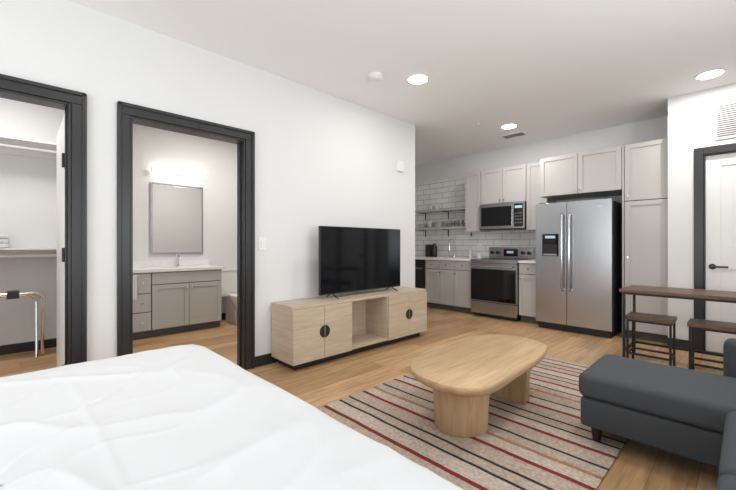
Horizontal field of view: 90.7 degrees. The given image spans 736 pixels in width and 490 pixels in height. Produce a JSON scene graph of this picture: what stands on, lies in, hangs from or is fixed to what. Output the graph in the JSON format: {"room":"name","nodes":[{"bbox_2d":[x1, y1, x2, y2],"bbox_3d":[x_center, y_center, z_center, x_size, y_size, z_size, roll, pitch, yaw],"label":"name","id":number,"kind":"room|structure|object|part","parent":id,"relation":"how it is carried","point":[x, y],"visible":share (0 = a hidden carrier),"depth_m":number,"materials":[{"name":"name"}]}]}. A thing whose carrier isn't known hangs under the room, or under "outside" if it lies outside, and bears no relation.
{"room":"studio apartment","nodes":[
{"label":"studio apartment","id":0,"kind":"room"},
{"bbox_2d":[0,98,64,345],"bbox_3d":[-4.028,-0.260,3.703,1.500,2.820,0.120,0,0,-44],"label":"wall","id":1,"kind":"structure","parent":0,"point":[28,185],"depth_m":3.94,"materials":[{"name":"white paint"}]},
{"bbox_2d":[133,124,236,312],"bbox_3d":[-2.302,-0.260,5.631,3.500,2.820,0.120,0,0,-44],"label":"wall","id":2,"kind":"structure","parent":0,"point":[154,147],"depth_m":5.31,"materials":[{"name":"white paint"}]},
{"bbox_2d":[150,182,202,254],"bbox_3d":[-2.694,-0.360,5.151,0.690,0.980,0.027,0,0,-44],"label":"bathroom mirror","id":3,"kind":"object","parent":2,"relation":"attached to","point":[176,211],"depth_m":5.12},
{"bbox_2d":[151,166,206,177],"bbox_3d":[-2.658,-1.020,5.128,0.710,0.066,0.111,0,0,-44],"label":"vanity light","id":4,"kind":"object","parent":2,"relation":"attached to","point":[156,169],"visible":1,"depth_m":5.08,"materials":[{"name":"silver metal"}]},
{"bbox_2d":[221,313,225,319],"bbox_3d":[-1.728,1.100,6.087,1.800,0.100,0.014,0,0,-44],"label":"baseboard","id":5,"kind":"structure","parent":2,"relation":"attached to","point":[223,315],"depth_m":5.60,"materials":[{"name":"black"}]},
{"bbox_2d":[0,0,414,361],"bbox_3d":[-1.690,-0.260,2.909,6.380,2.820,0.120,0,0,-44],"label":"wall","id":6,"kind":"structure","parent":0,"point":[322,159],"depth_m":3.35,"materials":[{"name":"white paint"}]},
{"bbox_2d":[0,74,86,364],"bbox_3d":[-2.406,0.048,2.221,1.078,2.204,0.184,0,0,-44],"label":"trim","id":7,"kind":"structure","parent":6,"relation":"attached to","point":[74,103],"depth_m":2.50,"materials":[{"name":"black wood"}]},
{"bbox_2d":[57,114,64,366],"bbox_3d":[-2.415,0.095,2.908,0.087,2.090,0.859,0,0,-42],"label":"door","id":8,"kind":"structure","parent":6,"relation":"in","point":[61,133],"depth_m":2.82,"materials":[{"name":"white paint"}]},
{"bbox_2d":[117,101,254,369],"bbox_3d":[-1.503,0.048,3.085,1.069,2.204,0.184,0,0,-44],"label":"trim","id":9,"kind":"structure","parent":6,"relation":"attached to","point":[128,114],"depth_m":3.01,"materials":[{"name":"black wood"}]},
{"bbox_2d":[259,238,265,249],"bbox_3d":[-1.007,-0.010,3.471,0.075,0.120,0.012,0,0,-44],"label":"light switch","id":10,"kind":"object","parent":6,"relation":"attached to","point":[262,241],"visible":1,"depth_m":3.46,"materials":[{"name":"white plastic"}]},
{"bbox_2d":[255,353,278,366],"bbox_3d":[-0.205,1.100,4.237,2.398,0.100,0.014,0,0,-44],"label":"baseboard","id":11,"kind":"structure","parent":6,"relation":"attached to","point":[265,359],"depth_m":3.48,"materials":[{"name":"black wood"}]},
{"bbox_2d":[397,161,403,171],"bbox_3d":[0.433,-1.045,4.834,0.110,0.130,0.034,0,0,-44],"label":"door chime","id":12,"kind":"object","parent":6,"relation":"attached to","point":[400,165],"visible":1,"depth_m":4.81,"materials":[{"name":"white plastic"}]},
{"bbox_2d":[0,307,722,489],"bbox_3d":[-0.254,1.200,2.941,8.900,0.100,7.200,0,0,-44],"label":"floor","id":13,"kind":"structure","parent":0,"point":[638,466],"depth_m":3.59,"materials":[{"name":"brown wood"}]},
{"bbox_2d":[0,290,44,356],"bbox_3d":[-3.580,0.798,3.561,0.624,0.676,0.164,0,0,-44],"label":"luggage rack","id":14,"kind":"object","parent":13,"relation":"on","point":[15,294],"visible":1,"depth_m":3.73,"materials":[{"name":"silver metal"}]},
{"bbox_2d":[133,259,222,339],"bbox_3d":[-2.687,0.680,4.806,1.342,0.940,0.536,0,0,-44],"label":"bathroom vanity","id":15,"kind":"object","parent":13,"relation":"on","point":[171,298],"visible":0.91,"depth_m":4.72,"materials":[{"name":"grey wood"}]},
{"bbox_2d":[133,275,138,299],"bbox_3d":[-2.823,0.505,4.302,0.190,0.289,0.060,0,0,-44],"label":"hand towel","id":16,"kind":"object","parent":15,"relation":"hanging from","point":[134,276],"visible":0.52,"depth_m":4.32,"materials":[{"name":"white fabric"}]},
{"bbox_2d":[176,253,180,265],"bbox_3d":[-2.637,0.208,5.070,0.050,0.182,0.139,0,0,-44],"label":"bathroom faucet","id":17,"kind":"object","parent":15,"relation":"on","point":[178,256],"depth_m":5.09,"materials":[{"name":"silver metal"}]},
{"bbox_2d":[221,268,236,324],"bbox_3d":[-1.909,0.755,5.408,0.440,0.790,0.726,0,0,-44],"label":"toilet","id":18,"kind":"object","parent":13,"relation":"on","point":[228,275],"visible":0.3,"depth_m":5.44,"materials":[{"name":"white ceramic"}]},
{"bbox_2d":[0,344,463,489],"bbox_3d":[-0.785,0.828,0.778,1.606,0.644,2.114,0,0,-44],"label":"bed","id":19,"kind":"object","parent":13,"relation":"on","point":[181,417],"visible":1,"depth_m":0.99,"materials":[{"name":"white fabric"}]},
{"bbox_2d":[271,286,426,369],"bbox_3d":[-0.092,0.853,4.055,1.957,0.595,0.394,0,0,-44],"label":"media console","id":20,"kind":"object","parent":13,"relation":"on","point":[305,332],"visible":1,"depth_m":3.66,"materials":[{"name":"brown wood"}]},
{"bbox_2d":[319,226,399,298],"bbox_3d":[-0.044,0.180,4.117,1.230,0.749,0.204,0,0,-44],"label":"television","id":21,"kind":"object","parent":20,"relation":"on","point":[351,259],"visible":1,"depth_m":4.04,"materials":[{"name":"black plastic"}]},
{"bbox_2d":[415,259,427,306],"bbox_3d":[1.070,0.710,7.117,0.708,0.880,0.596,0,0,-44],"label":"dishwasher","id":22,"kind":"object","parent":13,"relation":"on","point":[420,268],"visible":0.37,"depth_m":6.76,"materials":[{"name":"black plastic"}]},
{"bbox_2d":[425,260,455,310],"bbox_3d":[1.494,0.710,6.683,0.696,0.880,0.610,0,0,-44],"label":"base cabinet","id":23,"kind":"object","parent":13,"relation":"on","point":[439,274],"visible":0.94,"depth_m":6.46,"materials":[{"name":"grey wood"}]},
{"bbox_2d":[415,256,475,260],"bbox_3d":[1.304,0.250,6.880,0.698,0.036,1.854,0,0,-44],"label":"countertop","id":24,"kind":"structure","parent":23,"relation":"on","point":[416,257],"depth_m":6.50,"materials":[{"name":"white stone"}]},
{"bbox_2d":[425,244,436,256],"bbox_3d":[1.279,0.102,7.179,0.185,0.260,0.235,0,0,-44],"label":"coffee maker","id":25,"kind":"object","parent":24,"relation":"on","point":[430,249],"visible":1,"depth_m":7.12,"materials":[{"name":"black plastic"}]},
{"bbox_2d":[449,239,456,256],"bbox_3d":[1.591,0.055,6.793,0.204,0.354,0.102,0,0,-44],"label":"kitchen faucet","id":26,"kind":"object","parent":24,"relation":"on","point":[454,255],"visible":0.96,"depth_m":6.84,"materials":[{"name":"silver metal"}]},
{"bbox_2d":[454,261,473,313],"bbox_3d":[1.826,0.710,6.336,0.696,0.880,0.346,0,0,-44],"label":"base cabinet","id":27,"kind":"object","parent":13,"relation":"on","point":[462,269],"visible":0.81,"depth_m":6.13,"materials":[{"name":"grey wood"}]},
{"bbox_2d":[317,356,627,489],"bbox_3d":[1.008,1.145,2.743,2.550,0.009,1.590,0,0,-44],"label":"area rug","id":28,"kind":"object","parent":13,"relation":"on","point":[543,443],"visible":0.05,"depth_m":2.15,"materials":[{"name":"beige fabric"}]},
{"bbox_2d":[410,334,546,437],"bbox_3d":[0.790,0.947,2.536,1.338,0.382,0.668,0,0,-44],"label":"coffee table","id":29,"kind":"object","parent":28,"relation":"on","point":[462,373],"visible":1,"depth_m":2.23,"materials":[{"name":"brown wood"}]},
{"bbox_2d":[470,247,535,321],"bbox_3d":[2.178,0.595,5.897,0.768,1.110,0.762,0,0,-44],"label":"electric range","id":30,"kind":"object","parent":13,"relation":"on","point":[495,278],"visible":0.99,"depth_m":5.69,"materials":[{"name":"silver metal"}]},
{"bbox_2d":[519,263,537,323],"bbox_3d":[2.582,0.710,5.546,0.696,0.880,0.293,0,0,-44],"label":"base cabinet","id":31,"kind":"object","parent":13,"relation":"on","point":[527,271],"visible":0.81,"depth_m":5.34,"materials":[{"name":"grey wood"}]},
{"bbox_2d":[518,260,535,263],"bbox_3d":[2.582,0.250,5.545,0.698,0.036,0.293,0,0,-44],"label":"countertop","id":32,"kind":"structure","parent":31,"relation":"on","point":[520,261],"depth_m":5.34,"materials":[{"name":"white stone"}]},
{"bbox_2d":[536,198,621,337],"bbox_3d":[2.888,0.282,4.975,0.808,1.735,0.905,0,0,-44],"label":"refrigerator","id":33,"kind":"object","parent":13,"relation":"on","point":[579,243],"visible":0.99,"depth_m":4.69,"materials":[{"name":"silver metal"}]},
{"bbox_2d":[622,145,624,287],"bbox_3d":[3.395,-0.045,4.731,0.648,2.390,0.018,0,0,-44],"label":"panel","id":34,"kind":"object","parent":13,"relation":"on","point":[623,146],"visible":0.21,"depth_m":4.51,"materials":[{"name":"grey wood"}]},
{"bbox_2d":[625,138,667,342],"bbox_3d":[3.541,-0.045,4.559,0.676,2.390,0.424,0,0,-44],"label":"pantry cabinet","id":35,"kind":"object","parent":13,"relation":"on","point":[646,163],"visible":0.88,"depth_m":4.34,"materials":[{"name":"grey wood"}]},
{"bbox_2d":[626,312,676,365],"bbox_3d":[2.711,0.915,3.487,0.280,0.470,0.360,0,0,-44],"label":"stool","id":36,"kind":"object","parent":13,"relation":"on","point":[656,319],"visible":0.91,"depth_m":3.45,"materials":[{"name":"brown wood"}]},
{"bbox_2d":[579,338,735,489],"bbox_3d":[1.582,0.740,1.334,2.030,0.820,1.640,0,0,-44],"label":"sectional sofa","id":37,"kind":"object","parent":13,"relation":"on","point":[688,413],"visible":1,"depth_m":1.90,"materials":[{"name":"grey fabric"}]},
{"bbox_2d":[579,354,735,432],"bbox_3d":[1.869,0.808,1.865,0.580,0.150,1.270,0,0,-44],"label":"cushion","id":38,"kind":"object","parent":37,"relation":"on","point":[698,401],"depth_m":1.93,"materials":[{"name":"grey fabric"}]},
{"bbox_2d":[716,475,735,489],"bbox_3d":[1.185,0.808,0.754,0.635,0.150,0.690,0,0,-44],"label":"seat cushion","id":39,"kind":"object","parent":37,"relation":"on","point":[724,482],"depth_m":1.15,"materials":[{"name":"grey fabric"}]},
{"bbox_2d":[719,412,735,476],"bbox_3d":[1.651,0.808,1.200,0.645,0.150,0.690,0,0,-44],"label":"seat cushion","id":40,"kind":"object","parent":37,"relation":"on","point":[727,466],"depth_m":1.36,"materials":[{"name":"grey fabric"}]},
{"bbox_3d":[2.467,0.800,1.772,0.145,0.500,1.050,0,0,-44],"label":"arm","id":41,"kind":"part","parent":37,"relation":"part of","materials":[{"name":"grey fabric"}]},
{"bbox_2d":[619,285,735,356],"bbox_3d":[3.073,0.787,3.225,0.540,0.725,1.310,0,0,-44],"label":"dining table","id":42,"kind":"object","parent":13,"relation":"on","point":[654,291],"visible":0.8,"depth_m":3.40,"materials":[{"name":"brown wood"}]},
{"bbox_2d":[687,318,735,370],"bbox_3d":[3.026,0.915,3.159,0.280,0.470,0.360,0,0,-44],"label":"stool","id":43,"kind":"object","parent":13,"relation":"on","point":[697,324],"visible":0.94,"depth_m":3.16,"materials":[{"name":"brown wood"}]},
{"bbox_2d":[68,0,735,165],"bbox_3d":[-0.254,-1.720,2.941,8.900,0.100,7.200,0,0,-44],"label":"ceiling","id":44,"kind":"structure","parent":0,"point":[552,69],"depth_m":3.15,"materials":[{"name":"white paint"}]},
{"bbox_2d":[369,72,382,81],"bbox_3d":[0.079,-1.647,3.577,0.140,0.046,0.140,0,0,-44],"label":"smoke detector","id":45,"kind":"object","parent":44,"relation":"attached to","point":[374,76],"visible":1,"depth_m":3.54,"materials":[{"name":"white paint"}]},
{"bbox_2d":[406,74,428,83],"bbox_3d":[0.501,-1.665,3.656,0.230,0.010,0.230,0,0,-44],"label":"recessed light","id":46,"kind":"object","parent":44,"relation":"in","point":[415,78],"visible":1,"depth_m":3.63,"materials":[{"name":"white paint"}]},
{"bbox_2d":[500,123,517,128],"bbox_3d":[1.980,-1.665,5.105,0.230,0.010,0.230,0,0,-44],"label":"recessed light","id":47,"kind":"object","parent":44,"relation":"in","point":[510,125],"visible":1,"depth_m":5.09,"materials":[{"name":"white paint"}]},
{"bbox_2d":[501,131,527,138],"bbox_3d":[2.215,-1.663,5.510,0.180,0.014,0.340,0,0,-44],"label":"ceiling vent","id":48,"kind":"object","parent":44,"relation":"in","point":[521,133],"depth_m":5.50,"materials":[{"name":"grey metal"}]},
{"bbox_2d":[694,68,725,79],"bbox_3d":[3.341,-1.665,3.552,0.230,0.010,0.230,0,0,-44],"label":"recessed light","id":49,"kind":"object","parent":44,"relation":"in","point":[712,73],"visible":1,"depth_m":3.54,"materials":[{"name":"white paint"}]},
{"bbox_2d":[415,116,667,202],"bbox_3d":[3.025,-0.260,5.677,0.120,2.820,6.220,0,0,-44],"label":"wall","id":50,"kind":"structure","parent":0,"point":[656,128],"depth_m":5.75,"materials":[{"name":"white paint"}]},
{"bbox_2d":[415,207,464,219],"bbox_3d":[1.443,-0.600,7.039,0.258,0.180,1.225,0,0,-44],"label":"shelf","id":51,"kind":"object","parent":50,"relation":"attached to","point":[448,210],"visible":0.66,"depth_m":7.01,"materials":[{"name":"grey wood"}]},
{"bbox_2d":[415,226,471,236],"bbox_3d":[1.443,-0.250,7.039,0.258,0.180,1.225,0,0,-44],"label":"shelf","id":52,"kind":"object","parent":50,"relation":"attached to","point":[456,227],"visible":0.72,"depth_m":7.01,"materials":[{"name":"grey wood"}]},
{"bbox_2d":[418,224,426,227],"bbox_3d":[1.110,-0.383,7.360,0.180,0.084,0.180,0,0,-44],"label":"plate stack","id":53,"kind":"object","parent":52,"relation":"on","point":[419,225],"visible":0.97,"depth_m":7.29,"materials":[{"name":"white ceramic"}]},
{"bbox_2d":[427,221,433,227],"bbox_3d":[1.241,-0.411,7.222,0.140,0.140,0.140,0,0,-44],"label":"bowls","id":54,"kind":"object","parent":52,"relation":"on","point":[430,224],"visible":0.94,"depth_m":7.17,"materials":[{"name":"white ceramic"}]},
{"bbox_2d":[433,221,443,226],"bbox_3d":[1.379,-0.397,7.078,0.220,0.112,0.220,0,0,-44],"label":"plate stack","id":55,"kind":"object","parent":52,"relation":"on","point":[436,223],"visible":0.84,"depth_m":7.00,"materials":[{"name":"white ceramic"}]},
{"bbox_2d":[415,177,535,257],"bbox_3d":[1.924,-0.524,6.732,0.009,1.512,2.926,0,0,-44],"label":"tile backsplash","id":56,"kind":"structure","parent":50,"relation":"attached to","point":[450,193],"depth_m":7.04,"materials":[{"name":"white tile"}]},
{"bbox_2d":[465,171,490,231],"bbox_3d":[1.938,-0.745,6.429,0.386,1.030,0.300,0,0,-44],"label":"upper cabinet","id":57,"kind":"object","parent":50,"relation":"attached to","point":[472,180],"visible":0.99,"depth_m":6.32,"materials":[{"name":"grey wood"}]},
{"bbox_2d":[481,164,526,204],"bbox_3d":[2.309,-0.973,6.041,0.386,0.575,0.765,0,0,-44],"label":"upper cabinet","id":58,"kind":"object","parent":50,"relation":"attached to","point":[507,184],"visible":0.94,"depth_m":5.90,"materials":[{"name":"grey wood"}]},
{"bbox_2d":[480,201,526,230],"bbox_3d":[2.289,-0.465,6.021,0.443,0.430,0.760,0,0,-44],"label":"over-range microwave","id":59,"kind":"object","parent":58,"relation":"attached to","point":[509,215],"visible":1,"depth_m":5.86,"materials":[{"name":"silver metal"}]},
{"bbox_2d":[527,162,555,230],"bbox_3d":[2.683,-0.745,5.651,0.386,1.030,0.305,0,0,-44],"label":"upper cabinet","id":60,"kind":"object","parent":50,"relation":"attached to","point":[533,169],"visible":0.56,"depth_m":5.58,"materials":[{"name":"grey wood"}]},
{"bbox_2d":[540,146,621,200],"bbox_3d":[3.031,-0.965,5.084,0.666,0.550,0.985,0,0,-44],"label":"upper cabinet","id":61,"kind":"object","parent":50,"relation":"attached to","point":[593,173],"visible":0.98,"depth_m":4.86,"materials":[{"name":"grey wood"}]},
{"bbox_2d":[668,83,735,339],"bbox_3d":[4.049,-0.260,3.550,0.120,2.820,1.730,0,0,-44],"label":"wall","id":62,"kind":"structure","parent":0,"point":[690,115],"depth_m":4.03,"materials":[{"name":"white paint"}]},
{"bbox_2d":[668,338,688,348],"bbox_3d":[3.479,1.100,4.049,0.014,0.100,0.220,0,0,-44],"label":"baseboard","id":63,"kind":"structure","parent":62,"relation":"attached to","point":[680,343],"depth_m":4.04,"materials":[{"name":"black wood"}]},
{"bbox_2d":[694,143,735,350],"bbox_3d":[3.934,0.051,3.647,0.132,2.198,0.986,0,0,-44],"label":"trim","id":64,"kind":"structure","parent":62,"relation":"attached to","point":[700,154],"depth_m":3.92,"materials":[{"name":"black wood"}]},
{"bbox_2d":[706,152,735,352],"bbox_3d":[3.912,0.092,3.626,0.113,2.096,0.802,0,0,-44],"label":"door","id":65,"kind":"structure","parent":62,"relation":"in","point":[720,169],"depth_m":3.84,"materials":[{"name":"white paint"}]},
{"bbox_2d":[714,101,735,139],"bbox_3d":[3.746,-1.295,3.768,0.017,0.370,0.225,0,0,-44],"label":"air vent","id":66,"kind":"object","parent":62,"relation":"in","point":[724,113],"visible":1,"depth_m":3.79,"materials":[{"name":"white metal"}]},
{"bbox_3d":[-2.811,-0.260,3.573,0.080,2.820,2.390,0,0,-44],"label":"closet","id":67,"kind":"object","parent":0,"visible":0},
{"bbox_2d":[0,338,56,354],"bbox_3d":[-3.945,1.100,3.689,1.400,0.100,0.014,0,0,-44],"label":"baseboard","id":68,"kind":"structure","parent":67,"relation":"attached to","point":[49,343],"depth_m":3.92,"materials":[{"name":"black wood"}]},
{"bbox_2d":[0,135,56,159],"bbox_3d":[-3.825,-1.015,3.550,1.378,0.110,0.379,0,0,-44],"label":"closet shelf","id":69,"kind":"object","parent":67,"relation":"attached to","point":[8,144],"visible":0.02,"depth_m":3.81,"materials":[{"name":"white paint"}]},
{"bbox_2d":[0,248,56,257],"bbox_3d":[-3.825,0.085,3.550,1.378,0.110,0.379,0,0,-44],"label":"closet shelf","id":70,"kind":"object","parent":67,"relation":"attached to","point":[4,252],"visible":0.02,"depth_m":3.81,"materials":[{"name":"white paint"}]},
{"bbox_2d":[0,234,8,247],"bbox_3d":[-3.751,-0.038,3.601,0.280,0.132,0.270,0,0,-44],"label":"folded towels","id":71,"kind":"object","parent":70,"relation":"on","point":[4,238],"visible":1,"depth_m":3.58,"materials":[{"name":"white fabric"}]}
]}

